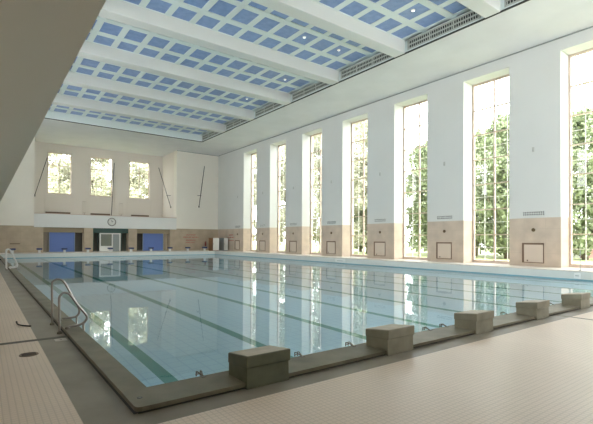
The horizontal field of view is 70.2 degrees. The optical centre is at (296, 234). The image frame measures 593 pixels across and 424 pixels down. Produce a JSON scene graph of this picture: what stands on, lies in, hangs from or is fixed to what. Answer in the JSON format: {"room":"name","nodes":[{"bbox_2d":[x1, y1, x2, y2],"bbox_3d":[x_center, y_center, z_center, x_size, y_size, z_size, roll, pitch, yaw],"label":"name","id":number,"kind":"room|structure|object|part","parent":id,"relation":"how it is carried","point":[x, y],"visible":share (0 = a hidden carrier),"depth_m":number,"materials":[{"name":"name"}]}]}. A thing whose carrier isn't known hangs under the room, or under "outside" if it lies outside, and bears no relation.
{"room":"indoor swimming pool","nodes":[
{"label":"indoor swimming pool","id":0,"kind":"room"},
{"bbox_2d":[0,0,105,200],"bbox_3d":[-15.176,-3.397,20.096,3.060,0.450,57.300,1,-1,-37],"label":"ceiling","id":1,"kind":"structure","parent":0,"point":[41,40],"depth_m":7.83,"materials":[{"name":"beige paint"}]},
{"bbox_2d":[34,141,173,217],"bbox_3d":[-27.088,-8.020,59.795,18.800,11.500,5.500,1,-1,-37],"label":"wall","id":2,"kind":"structure","parent":0,"point":[158,205],"depth_m":61.96,"materials":[{"name":"beige paint"}]},
{"bbox_2d":[47,152,71,194],"bbox_3d":[-32.948,-8.450,58.597,2.950,5.680,0.190,1,-1,-37],"label":"window","id":3,"kind":"structure","parent":2,"relation":"in","point":[59,162],"depth_m":58.54,"materials":[{"name":"beige"}]},
{"bbox_2d":[45,149,151,214],"bbox_3d":[-28.405,-6.936,61.555,14.360,9.360,0.090,1,-1,-37],"label":"trim","id":4,"kind":"structure","parent":2,"relation":"attached to","point":[45,149],"depth_m":60.57,"materials":[{"name":"beige paint"}]},
{"bbox_2d":[90,157,111,196],"bbox_3d":[-28.622,-8.393,61.829,2.990,5.680,0.190,1,-1,-37],"label":"window","id":5,"kind":"structure","parent":2,"relation":"in","point":[97,169],"depth_m":61.79,"materials":[{"name":"beige"}]},
{"bbox_2d":[129,161,148,198],"bbox_3d":[-24.304,-8.337,65.055,3.070,5.680,0.190,1,-1,-37],"label":"window","id":6,"kind":"structure","parent":2,"relation":"in","point":[129,161],"depth_m":65.18,"materials":[{"name":"beige"}]},
{"bbox_2d":[43,232,166,251],"bbox_3d":[-25.991,0.867,58.171,17.000,3.500,0.100,1,-1,-37],"label":"wall","id":7,"kind":"structure","parent":0,"point":[78,236],"depth_m":57.17,"materials":[{"name":"grey"}]},
{"bbox_2d":[0,137,217,252],"bbox_3d":[-24.893,-5.789,57.236,33.900,16.800,1.200,1,-1,-37],"label":"wall","id":8,"kind":"structure","parent":0,"point":[17,203],"depth_m":62.06,"materials":[{"name":"paint"}]},
{"bbox_2d":[43,227,83,232],"bbox_3d":[-29.601,-0.572,53.612,4.530,0.600,0.400,1,-1,-37],"label":"trim","id":9,"kind":"structure","parent":8,"relation":"attached to","point":[45,229],"depth_m":53.49,"materials":[{"name":"beige"}]},
{"bbox_2d":[93,233,97,251],"bbox_3d":[-26.596,1.012,55.845,0.550,2.490,0.100,1,-1,-37],"label":"trim","id":10,"kind":"structure","parent":8,"relation":"attached to","point":[93,233],"depth_m":55.80,"materials":[{"name":"teal paint"}]},
{"bbox_2d":[34,213,176,229],"bbox_3d":[-24.818,-1.661,56.646,17.800,1.670,0.280,1,-1,-37],"label":"trim","id":11,"kind":"structure","parent":8,"relation":"attached to","point":[40,220],"depth_m":55.60,"materials":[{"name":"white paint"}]},
{"bbox_2d":[99,233,120,251],"bbox_3d":[-25.132,1.036,56.901,2.660,2.480,0.160,1,-1,-37],"label":"door","id":12,"kind":"structure","parent":8,"relation":"in","point":[106,240],"depth_m":56.86,"materials":[{"name":"white paint"}]},
{"bbox_3d":[-25.538,0.736,56.632,1.360,1.570,0.030,1,-1,-37],"label":"pane","id":13,"kind":"part","parent":12,"relation":"part of","materials":[{"name":"clear glass"}]},
{"bbox_2d":[93,228,127,232],"bbox_3d":[-25.135,-0.513,56.949,4.480,0.600,0.400,1,-1,-37],"label":"trim","id":14,"kind":"structure","parent":8,"relation":"attached to","point":[95,230],"depth_m":56.62,"materials":[{"name":"teal paint"}]},
{"bbox_2d":[108,218,115,225],"bbox_3d":[-24.726,-1.687,56.473,1.090,1.090,0.108,1,-1,-37],"label":"wall clock","id":15,"kind":"object","parent":8,"relation":"attached to","point":[111,221],"visible":1,"depth_m":56.44,"materials":[{"name":"white"}]},
{"bbox_2d":[137,229,168,233],"bbox_3d":[-20.597,-0.454,60.340,4.650,0.600,0.400,1,-1,-37],"label":"trim","id":16,"kind":"structure","parent":8,"relation":"attached to","point":[153,231],"depth_m":60.31,"materials":[{"name":"beige"}]},
{"bbox_2d":[0,250,592,423],"bbox_3d":[-5.704,2.245,32.248,32.900,0.330,65.500,1,-1,-37],"label":"floor","id":17,"kind":"structure","parent":0,"point":[540,374],"depth_m":5.01,"materials":[{"name":"beige tile"}]},
{"bbox_2d":[19,352,38,356],"bbox_3d":[-3.986,1.784,6.282,0.250,0.011,0.250,1,-1,-37],"label":"drain cover","id":18,"kind":"object","parent":17,"relation":"on","point":[28,354],"visible":1,"depth_m":6.26,"materials":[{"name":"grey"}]},
{"bbox_2d":[0,335,67,344],"bbox_3d":[-5.223,1.810,6.600,2.920,0.054,0.130,1,-1,-37],"label":"trim","id":19,"kind":"structure","parent":17,"relation":"on","point":[66,335],"depth_m":7.14,"materials":[{"name":"grey"}]},
{"bbox_2d":[54,338,66,341],"bbox_3d":[-4.025,1.795,7.202,0.180,0.009,0.200,1,-1,-37],"label":"drain cover","id":20,"kind":"object","parent":17,"relation":"on","point":[60,339],"visible":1,"depth_m":7.20,"materials":[{"name":"grey metal"}]},
{"bbox_2d":[49,232,74,251],"bbox_3d":[-29.762,0.972,53.567,2.910,2.490,0.080,1,-1,-37],"label":"screen","id":21,"kind":"object","parent":17,"relation":"on","point":[57,240],"visible":0.84,"depth_m":53.50,"materials":[{"name":"blue"}]},
{"bbox_2d":[142,233,162,250],"bbox_3d":[-20.554,1.093,60.447,2.960,2.490,0.080,1,-1,-37],"label":"screen","id":22,"kind":"object","parent":17,"relation":"on","point":[149,239],"visible":0.88,"depth_m":60.38,"materials":[{"name":"blue"}]},
{"bbox_2d":[208,238,218,250],"bbox_3d":[-12.114,1.441,61.776,0.960,1.900,1.530,1,-1,-37],"label":"storage cabinet","id":23,"kind":"object","parent":17,"relation":"on","point":[213,245],"visible":0.98,"depth_m":61.28,"materials":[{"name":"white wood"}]},
{"bbox_3d":[-11.680,1.396,61.196,0.940,1.780,0.020,1,-1,-37],"label":"door","id":24,"kind":"part","parent":23,"relation":"part of","materials":[{"name":"white paint"}]},
{"bbox_2d":[219,238,227,250],"bbox_3d":[-10.882,1.459,62.884,0.660,1.900,1.630,1,-1,-37],"label":"storage cabinet","id":25,"kind":"object","parent":17,"relation":"on","point":[223,242],"visible":0.98,"depth_m":62.41,"materials":[{"name":"grey"}]},
{"bbox_3d":[-10.418,1.414,62.264,0.640,1.780,0.020,1,-1,-37],"label":"door","id":26,"kind":"part","parent":25,"relation":"part of","materials":[{"name":"white paint"}]},
{"bbox_2d":[0,251,592,280],"bbox_3d":[-6.637,2.961,32.231,25.400,1.790,50.400,1,-1,-37],"label":"basin","id":27,"kind":"object","parent":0,"point":[585,276],"visible":0.16,"depth_m":35.16,"materials":[{"name":"blue tile"}]},
{"bbox_2d":[2,262,592,413],"bbox_3d":[-6.635,2.176,32.042,25.240,0.255,50.715,1,-1,-37],"label":"trim","id":28,"kind":"structure","parent":27,"relation":"attached to","point":[74,344],"depth_m":5.61,"materials":[{"name":"grey"}]},
{"bbox_2d":[0,255,592,411],"bbox_3d":[-6.669,2.026,32.065,25.270,0.045,50.840,1,-1,-37],"label":"pool edge","id":29,"kind":"structure","parent":28,"relation":"on","point":[124,382],"depth_m":5.76,"materials":[{"name":"stone"}]},
{"bbox_2d":[5,248,17,269],"bbox_3d":[-15.780,1.769,23.349,0.566,1.988,0.990,1,-1,-37],"label":"pool ladder","id":30,"kind":"object","parent":29,"relation":"attached to","point":[6,250],"visible":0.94,"depth_m":23.09,"materials":[{"name":"silver metal"}]},
{"bbox_2d":[50,278,87,333],"bbox_3d":[-4.414,1.759,8.197,0.554,1.761,1.070,1,-1,-37],"label":"pool ladder","id":31,"kind":"object","parent":29,"relation":"attached to","point":[69,292],"visible":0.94,"depth_m":7.90,"materials":[{"name":"silver metal"}]},
{"bbox_3d":[-4.701,1.347,8.598,0.541,0.931,0.042,1,-1,-37],"label":"handrail","id":32,"kind":"part","parent":31,"relation":"part of","materials":[{"name":"silver metal"}]},
{"bbox_3d":[-4.129,1.426,7.801,0.504,0.760,0.042,1,-1,-37],"label":"handrail","id":33,"kind":"part","parent":31,"relation":"part of","materials":[{"name":"silver metal"}]},
{"bbox_2d":[195,370,205,377],"bbox_3d":[-1.163,1.710,5.146,0.073,0.069,0.184,1,-1,-37],"label":"anchor","id":34,"kind":"object","parent":29,"relation":"on","point":[197,372],"visible":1,"depth_m":5.15,"materials":[{"name":"silver metal"}]},
{"bbox_2d":[228,345,289,389],"bbox_3d":[-0.461,1.600,5.217,0.621,0.386,0.470,1,-1,-37],"label":"starting block","id":35,"kind":"object","parent":29,"relation":"on","point":[265,365],"visible":0.95,"depth_m":5.04,"materials":[{"name":"stone"}]},
{"bbox_2d":[366,324,413,355],"bbox_3d":[1.478,1.625,6.665,0.621,0.386,0.470,1,-1,-37],"label":"starting block","id":36,"kind":"object","parent":29,"relation":"on","point":[391,338],"visible":0.94,"depth_m":6.49,"materials":[{"name":"stone"}]},
{"bbox_2d":[454,310,493,333],"bbox_3d":[3.416,1.651,8.114,0.621,0.386,0.470,1,-1,-37],"label":"starting block","id":37,"kind":"object","parent":29,"relation":"on","point":[481,321],"visible":0.93,"depth_m":7.93,"materials":[{"name":"concrete"}]},
{"bbox_2d":[516,300,549,319],"bbox_3d":[5.355,1.676,9.562,0.621,0.386,0.470,1,-1,-37],"label":"starting block","id":38,"kind":"object","parent":29,"relation":"on","point":[539,309],"visible":0.96,"depth_m":9.38,"materials":[{"name":"concrete"}]},
{"bbox_2d":[561,292,590,308],"bbox_3d":[7.293,1.701,11.011,0.621,0.386,0.470,1,-1,-37],"label":"starting block","id":39,"kind":"object","parent":29,"relation":"on","point":[582,300],"visible":0.93,"depth_m":10.83,"materials":[{"name":"concrete"}]},
{"bbox_2d":[7,254,592,386],"bbox_3d":[-6.635,2.526,32.236,25.000,0.001,50.000,1,-1,-37],"label":"pool water","id":40,"kind":"object","parent":27,"relation":"in","point":[165,318],"visible":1,"depth_m":15.32,"materials":[{"name":"liquid"}]},
{"bbox_2d":[13,251,592,272],"bbox_3d":[-6.423,2.037,32.211,25.300,0.060,50.900,1,-1,-37],"label":"trim","id":41,"kind":"structure","parent":27,"relation":"on","point":[160,251],"depth_m":34.68,"materials":[{"name":"tile"}]},
{"bbox_2d":[335,259,344,262],"bbox_3d":[4.015,2.420,38.822,0.056,0.300,1.300,1,-1,-37],"label":"box","id":42,"kind":"object","parent":27,"relation":"attached to","point":[336,260],"visible":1,"depth_m":38.75,"materials":[{"name":"white plastic"}]},
{"bbox_2d":[574,273,579,278],"bbox_3d":[15.556,2.294,23.379,0.056,0.300,0.300,1,-1,-37],"label":"box","id":43,"kind":"object","parent":27,"relation":"attached to","point":[576,275],"visible":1,"depth_m":23.36,"materials":[{"name":"white plastic"}]},
{"bbox_2d":[35,0,592,156],"bbox_3d":[-7.201,-13.411,33.691,33.900,1.500,71.400,1,-1,-37],"label":"ceiling","id":44,"kind":"structure","parent":0,"point":[531,23],"depth_m":35.60,"materials":[{"name":"paint"}]},
{"bbox_2d":[48,104,209,134],"bbox_3d":[-18.548,-13.418,48.376,19.140,0.090,5.830,1,-1,-37],"label":"ceiling","id":45,"kind":"structure","parent":44,"relation":"attached to","point":[55,108],"depth_m":49.19,"materials":[{"name":"blue glass"}]},
{"bbox_2d":[52,94,224,132],"bbox_3d":[-16.528,-13.200,45.669,19.140,1.310,0.920,1,-1,-37],"label":"ceiling beam","id":46,"kind":"structure","parent":44,"relation":"attached to","point":[62,100],"depth_m":44.76,"materials":[{"name":"white paint"}]},
{"bbox_2d":[57,84,237,123],"bbox_3d":[-14.507,-13.462,42.969,19.140,0.090,5.830,1,-1,-37],"label":"ceiling","id":47,"kind":"structure","parent":44,"relation":"attached to","point":[65,89],"depth_m":43.53,"materials":[{"name":"blue glass"}]},
{"bbox_2d":[62,71,253,120],"bbox_3d":[-12.488,-13.244,40.262,19.140,1.310,0.920,1,-1,-37],"label":"ceiling beam","id":48,"kind":"structure","parent":44,"relation":"attached to","point":[72,78],"depth_m":39.22,"materials":[{"name":"white paint"}]},
{"bbox_2d":[69,56,272,110],"bbox_3d":[-10.467,-13.506,37.562,19.140,0.090,5.830,1,-1,-37],"label":"ceiling","id":49,"kind":"structure","parent":44,"relation":"attached to","point":[81,65],"depth_m":37.75,"materials":[{"name":"blue glass"}]},
{"bbox_2d":[77,41,290,104],"bbox_3d":[-8.447,-13.288,34.855,19.140,1.310,0.920,1,-1,-37],"label":"ceiling beam","id":50,"kind":"structure","parent":44,"relation":"attached to","point":[89,50],"depth_m":33.67,"materials":[{"name":"white paint"}]},
{"bbox_2d":[85,16,317,93],"bbox_3d":[-6.426,-13.550,32.155,19.140,0.090,5.830,1,-1,-37],"label":"ceiling","id":51,"kind":"structure","parent":44,"relation":"attached to","point":[105,32],"depth_m":32.01,"materials":[{"name":"blue glass"}]},
{"bbox_2d":[202,131,218,140],"bbox_3d":[-10.925,-12.868,54.067,0.040,0.650,5.330,1,-1,-37],"label":"ceiling vent","id":52,"kind":"object","parent":44,"relation":"in","point":[210,134],"visible":0.7,"depth_m":54.52,"materials":[{"name":"grey metal"}]},
{"bbox_2d":[98,0,338,84],"bbox_3d":[-4.407,-13.332,29.449,19.140,1.310,0.920,1,-1,-37],"label":"ceiling beam","id":53,"kind":"structure","parent":44,"relation":"attached to","point":[120,11],"depth_m":28.08,"materials":[{"name":"white paint"}]},
{"bbox_2d":[226,119,247,129],"bbox_3d":[-6.885,-12.912,48.660,0.040,0.650,5.330,1,-1,-37],"label":"ceiling vent","id":54,"kind":"object","parent":44,"relation":"in","point":[238,121],"visible":0.77,"depth_m":48.94,"materials":[{"name":"grey metal"}]},
{"bbox_2d":[121,0,379,71],"bbox_3d":[-2.385,-13.594,26.748,19.140,0.090,5.830,1,-1,-37],"label":"ceiling","id":55,"kind":"structure","parent":44,"relation":"attached to","point":[249,21],"depth_m":27.79,"materials":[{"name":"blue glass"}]},
{"bbox_2d":[255,103,281,116],"bbox_3d":[-2.844,-12.957,43.253,0.040,0.650,5.330,1,-1,-37],"label":"ceiling vent","id":56,"kind":"object","parent":44,"relation":"in","point":[272,106],"visible":0.77,"depth_m":43.50,"materials":[{"name":"grey metal"}]},
{"bbox_2d":[45,0,529,141],"bbox_3d":[-3.913,-12.692,28.851,19.230,0.060,54.920,1,-1,-37],"label":"trim","id":57,"kind":"structure","parent":44,"relation":"attached to","point":[524,1],"depth_m":32.76,"materials":[{"name":"grey"}]},
{"bbox_2d":[292,82,329,100],"bbox_3d":[1.196,-13.001,37.846,0.040,0.650,5.330,1,-1,-37],"label":"ceiling vent","id":58,"kind":"object","parent":44,"relation":"in","point":[318,85],"visible":0.86,"depth_m":37.97,"materials":[{"name":"grey metal"}]},
{"bbox_2d":[250,0,404,57],"bbox_3d":[-0.366,-13.376,24.042,19.140,1.310,0.920,1,-1,-37],"label":"ceiling beam","id":59,"kind":"structure","parent":44,"relation":"attached to","point":[311,12],"depth_m":25.85,"materials":[{"name":"white paint"}]},
{"bbox_2d":[341,53,391,78],"bbox_3d":[5.237,-13.044,32.439,0.040,0.650,5.330,1,-1,-37],"label":"ceiling vent","id":60,"kind":"object","parent":44,"relation":"in","point":[380,57],"visible":0.89,"depth_m":32.42,"materials":[{"name":"grey metal"}]},
{"bbox_2d":[313,0,470,40],"bbox_3d":[1.655,-13.638,21.341,19.140,0.090,5.830,1,-1,-37],"label":"ceiling","id":61,"kind":"structure","parent":44,"relation":"attached to","point":[395,18],"depth_m":25.78,"materials":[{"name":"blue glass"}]},
{"bbox_2d":[407,11,480,49],"bbox_3d":[9.277,-13.088,27.032,0.040,0.650,5.330,1,-1,-37],"label":"ceiling vent","id":62,"kind":"object","parent":44,"relation":"in","point":[469,17],"visible":0.91,"depth_m":26.88,"materials":[{"name":"grey metal"}]},
{"bbox_2d":[455,0,499,17],"bbox_3d":[3.674,-13.420,18.635,19.140,1.310,0.920,1,-1,-37],"label":"ceiling beam","id":63,"kind":"structure","parent":44,"relation":"attached to","point":[485,8],"depth_m":23.55,"materials":[{"name":"white paint"}]},
{"bbox_2d":[504,0,520,6],"bbox_3d":[13.318,-13.133,21.625,0.040,0.650,5.330,1,-1,-37],"label":"ceiling vent","id":64,"kind":"object","parent":44,"relation":"in","point":[506,2],"visible":1,"depth_m":23.55,"materials":[{"name":"grey metal"}]},
{"bbox_2d":[218,27,592,267],"bbox_3d":[7.430,-5.831,40.942,1.620,16.800,63.600,1,-1,-37],"label":"wall","id":65,"kind":"structure","parent":0,"point":[538,76],"depth_m":34.42,"materials":[{"name":"paint"}]},
{"bbox_2d":[235,240,239,249],"bbox_3d":[-8.545,1.491,60.791,0.060,1.330,1.380,1,-1,-37],"label":"access panel","id":66,"kind":"object","parent":65,"relation":"attached to","point":[237,242],"visible":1,"depth_m":60.71,"materials":[{"name":"beige"}]},
{"bbox_3d":[-8.515,1.516,60.776,0.030,1.180,1.240,1,-1,-37],"label":"panel","id":67,"kind":"part","parent":66,"relation":"part of","materials":[{"name":"beige"}]},
{"bbox_2d":[251,152,256,251],"bbox_3d":[-5.363,-4.572,58.911,0.360,13.920,3.500,1,-1,-37],"label":"window","id":68,"kind":"structure","parent":65,"relation":"in","point":[252,168],"depth_m":60.15,"materials":[{"name":"beige metal"}]},
{"bbox_2d":[259,241,264,250],"bbox_3d":[-4.486,1.446,55.360,0.060,1.330,1.380,1,-1,-37],"label":"access panel","id":69,"kind":"object","parent":65,"relation":"attached to","point":[261,243],"visible":1,"depth_m":55.40,"materials":[{"name":"beige"}]},
{"bbox_2d":[277,143,285,252],"bbox_3d":[-1.305,-4.616,53.480,0.360,13.920,3.500,1,-1,-37],"label":"window","id":70,"kind":"structure","parent":65,"relation":"in","point":[279,146],"depth_m":54.69,"materials":[{"name":"beige"}]},
{"bbox_2d":[289,241,296,251],"bbox_3d":[-0.428,1.402,49.929,0.060,1.330,1.380,1,-1,-37],"label":"access panel","id":71,"kind":"object","parent":65,"relation":"attached to","point":[292,244],"visible":1,"depth_m":49.90,"materials":[{"name":"beige"}]},
{"bbox_3d":[-0.398,1.427,49.914,0.030,1.180,1.240,1,-1,-37],"label":"panel","id":72,"kind":"part","parent":71,"relation":"part of","materials":[{"name":"beige"}]},
{"bbox_2d":[310,132,321,254],"bbox_3d":[2.754,-4.660,48.050,0.360,13.920,3.500,1,-1,-37],"label":"window","id":73,"kind":"structure","parent":65,"relation":"in","point":[320,133],"depth_m":49.08,"materials":[{"name":"beige metal"}]},
{"bbox_2d":[326,241,335,253],"bbox_3d":[3.631,1.358,44.498,0.060,1.330,1.380,1,-1,-37],"label":"access panel","id":74,"kind":"object","parent":65,"relation":"attached to","point":[330,245],"visible":1,"depth_m":44.51,"materials":[{"name":"beige"}]},
{"bbox_3d":[3.660,1.383,44.483,0.030,1.180,1.240,1,-1,-37],"label":"panel","id":75,"kind":"part","parent":74,"relation":"part of","materials":[{"name":"beige"}]},
{"bbox_2d":[351,118,367,256],"bbox_3d":[6.812,-4.705,42.619,0.360,13.920,3.500,1,-1,-37],"label":"window","id":76,"kind":"structure","parent":65,"relation":"in","point":[365,119],"depth_m":43.26,"materials":[{"name":"beige metal"}]},
{"bbox_2d":[374,242,384,255],"bbox_3d":[7.689,1.314,39.068,0.060,1.330,1.380,1,-1,-37],"label":"access panel","id":77,"kind":"object","parent":65,"relation":"attached to","point":[379,247],"visible":1,"depth_m":39.07,"materials":[{"name":"beige"}]},
{"bbox_2d":[374,218,385,221],"bbox_3d":[7.727,-1.321,39.080,0.040,0.320,1.400,1,-1,-37],"label":"air vent","id":78,"kind":"object","parent":65,"relation":"in","point":[382,219],"visible":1,"depth_m":39.01,"materials":[{"name":"grey metal"}]},
{"bbox_2d":[177,26,592,155],"bbox_3d":[-5.717,-12.648,31.173,31.280,0.070,63.600,1,-1,-37],"label":"trim","id":79,"kind":"structure","parent":65,"relation":"attached to","point":[591,26],"depth_m":34.44,"materials":[{"name":"grey paint"}]},
{"bbox_2d":[403,100,426,259],"bbox_3d":[10.871,-4.749,37.188,0.360,13.920,3.500,1,-1,-37],"label":"window","id":80,"kind":"structure","parent":65,"relation":"in","point":[423,101],"depth_m":37.95,"materials":[{"name":"beige"}]},
{"bbox_2d":[436,242,451,258],"bbox_3d":[11.747,1.270,33.637,0.060,1.330,1.380,1,-1,-37],"label":"access panel","id":81,"kind":"object","parent":65,"relation":"attached to","point":[443,249],"visible":1,"depth_m":33.63,"materials":[{"name":"beige"}]},
{"bbox_2d":[436,215,451,219],"bbox_3d":[11.785,-1.365,33.649,0.040,0.320,1.400,1,-1,-37],"label":"air vent","id":82,"kind":"object","parent":65,"relation":"in","point":[443,217],"visible":1,"depth_m":33.63,"materials":[{"name":"grey metal"}]},
{"bbox_2d":[472,74,508,263],"bbox_3d":[14.929,-4.793,31.757,0.360,13.920,3.500,1,-1,-37],"label":"window","id":83,"kind":"structure","parent":65,"relation":"in","point":[494,80],"depth_m":31.96,"materials":[{"name":"beige metal"}]},
{"bbox_2d":[522,243,543,262],"bbox_3d":[15.806,1.226,28.206,0.060,1.330,1.380,1,-1,-37],"label":"access panel","id":84,"kind":"object","parent":65,"relation":"attached to","point":[531,252],"visible":1,"depth_m":28.19,"materials":[{"name":"beige"}]},
{"bbox_2d":[523,211,544,215],"bbox_3d":[15.844,-1.409,28.218,0.040,0.320,1.400,1,-1,-37],"label":"air vent","id":85,"kind":"object","parent":65,"relation":"in","point":[526,213],"visible":1,"depth_m":28.16,"materials":[{"name":"grey metal"}]},
{"bbox_2d":[568,48,592,267],"bbox_3d":[18.988,-4.837,26.326,0.360,13.920,3.500,1,-1,-37],"label":"window","id":86,"kind":"structure","parent":65,"relation":"in","point":[570,86],"depth_m":27.53,"materials":[{"name":"beige"}]},
{"bbox_3d":[-26.833,-1.544,59.340,18.800,1.460,6.450,1,-1,-37],"label":"floor","id":87,"kind":"structure","parent":0,"visible":0},
{"bbox_2d":[45,212,69,213],"bbox_3d":[-32.727,-2.707,57.892,3.000,0.780,0.270,1,-1,-37],"label":"heater","id":88,"kind":"object","parent":87,"relation":"on","point":[45,212],"visible":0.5,"depth_m":57.98,"materials":[{"name":"brown"}]},
{"bbox_2d":[111,163,114,214],"bbox_3d":[-27.064,-6.439,62.139,0.166,8.333,0.634,0,-1,21],"label":"pole","id":89,"kind":"object","parent":87,"relation":"on","point":[114,163],"visible":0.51,"depth_m":62.11,"materials":[{"name":"black metal"}]},
{"label":"outside","id":90,"kind":"structure","parent":0,"visible":0},
{"bbox_2d":[253,244,592,264],"bbox_3d":[-1.595,2.762,54.726,180.000,0.250,200.000,1,-1,-37],"label":"lawn","id":91,"kind":"structure","parent":90,"point":[488,256],"depth_m":56.08,"materials":[{"name":"green plant"}]},
{"bbox_2d":[48,153,91,194],"bbox_3d":[-40.215,-7.528,68.612,11.076,20.713,11.028,0,-1,2],"label":"tree","id":92,"kind":"object","parent":91,"relation":"on","point":[52,170],"visible":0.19,"depth_m":66.99,"materials":[{"name":"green plant"}]},
{"bbox_2d":[62,158,110,195],"bbox_3d":[-35.634,-7.454,73.280,11.028,20.713,11.076,1,-1,-23],"label":"tree","id":93,"kind":"object","parent":91,"relation":"on","point":[105,181],"visible":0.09,"depth_m":71.91,"materials":[{"name":"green plant"}]},
{"bbox_2d":[109,162,147,198],"bbox_3d":[-28.804,-7.378,77.150,11.028,20.713,11.076,0,-1,31],"label":"tree","id":94,"kind":"object","parent":91,"relation":"on","point":[141,180],"visible":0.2,"depth_m":75.02,"materials":[{"name":"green plant"}]},
{"bbox_2d":[253,154,284,240],"bbox_3d":[-6.549,-7.241,80.380,11.333,20.713,10.431,1,-1,-39],"label":"tree","id":95,"kind":"object","parent":91,"relation":"on","point":[255,155],"visible":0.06,"depth_m":78.93,"materials":[{"name":"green plant"}]},
{"bbox_2d":[280,145,318,244],"bbox_3d":[-1.128,-7.287,74.236,10.431,20.713,11.333,0,-1,-12],"label":"tree","id":96,"kind":"object","parent":91,"relation":"on","point":[282,216],"visible":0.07,"depth_m":72.45,"materials":[{"name":"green plant"}]},
{"bbox_2d":[313,135,321,249],"bbox_3d":[3.942,-7.322,69.213,10.431,20.713,11.333,1,-1,-25],"label":"tree","id":97,"kind":"object","parent":91,"relation":"on","point":[316,139],"visible":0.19,"depth_m":67.24,"materials":[{"name":"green plant"}]},
{"bbox_2d":[354,158,366,251],"bbox_3d":[10.674,-5.263,71.481,8.448,16.712,8.889,0,-1,-12],"label":"tree","id":98,"kind":"object","parent":91,"relation":"on","point":[361,211],"visible":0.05,"depth_m":69.99,"materials":[{"name":"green plant"}]},
{"bbox_2d":[354,120,367,253],"bbox_3d":[10.599,-7.373,62.243,10.431,20.713,11.333,0,-1,20],"label":"tree","id":99,"kind":"object","parent":91,"relation":"on","point":[358,127],"visible":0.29,"depth_m":60.75,"materials":[{"name":"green plant"}]},
{"bbox_2d":[406,140,426,252],"bbox_3d":[18.294,-5.414,55.353,8.448,16.712,8.889,0,-1,-4],"label":"tree","id":100,"kind":"object","parent":91,"relation":"on","point":[414,176],"visible":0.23,"depth_m":54.98,"materials":[{"name":"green plant"}]},
{"bbox_2d":[406,155,426,250],"bbox_3d":[20.808,-5.243,65.592,9.605,16.627,8.920,0,-1,20],"label":"tree","id":101,"kind":"object","parent":91,"relation":"on","point":[409,209],"visible":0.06,"depth_m":64.66,"materials":[{"name":"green plant"}]},
{"bbox_2d":[475,128,500,255],"bbox_3d":[22.887,-5.356,54.987,8.920,16.627,9.605,0,-1,6],"label":"tree","id":102,"kind":"object","parent":91,"relation":"on","point":[479,140],"visible":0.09,"depth_m":52.99,"materials":[{"name":"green plant"}]},
{"bbox_2d":[475,111,508,258],"bbox_3d":[23.053,-5.492,46.739,8.448,16.712,8.889,0,-1,39],"label":"tree","id":103,"kind":"object","parent":91,"relation":"on","point":[501,137],"visible":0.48,"depth_m":45.70,"materials":[{"name":"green plant"}]},
{"bbox_2d":[572,105,592,259],"bbox_3d":[30.373,-5.482,44.755,8.889,16.712,8.448,0,-1,-5],"label":"tree","id":104,"kind":"object","parent":91,"relation":"on","point":[578,122],"visible":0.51,"depth_m":43.18,"materials":[{"name":"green plant"}]},
{"bbox_2d":[572,250,592,257],"bbox_3d":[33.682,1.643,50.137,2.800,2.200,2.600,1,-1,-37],"label":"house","id":105,"kind":"structure","parent":91,"relation":"on","point":[573,256],"depth_m":49.41,"materials":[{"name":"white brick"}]}
]}

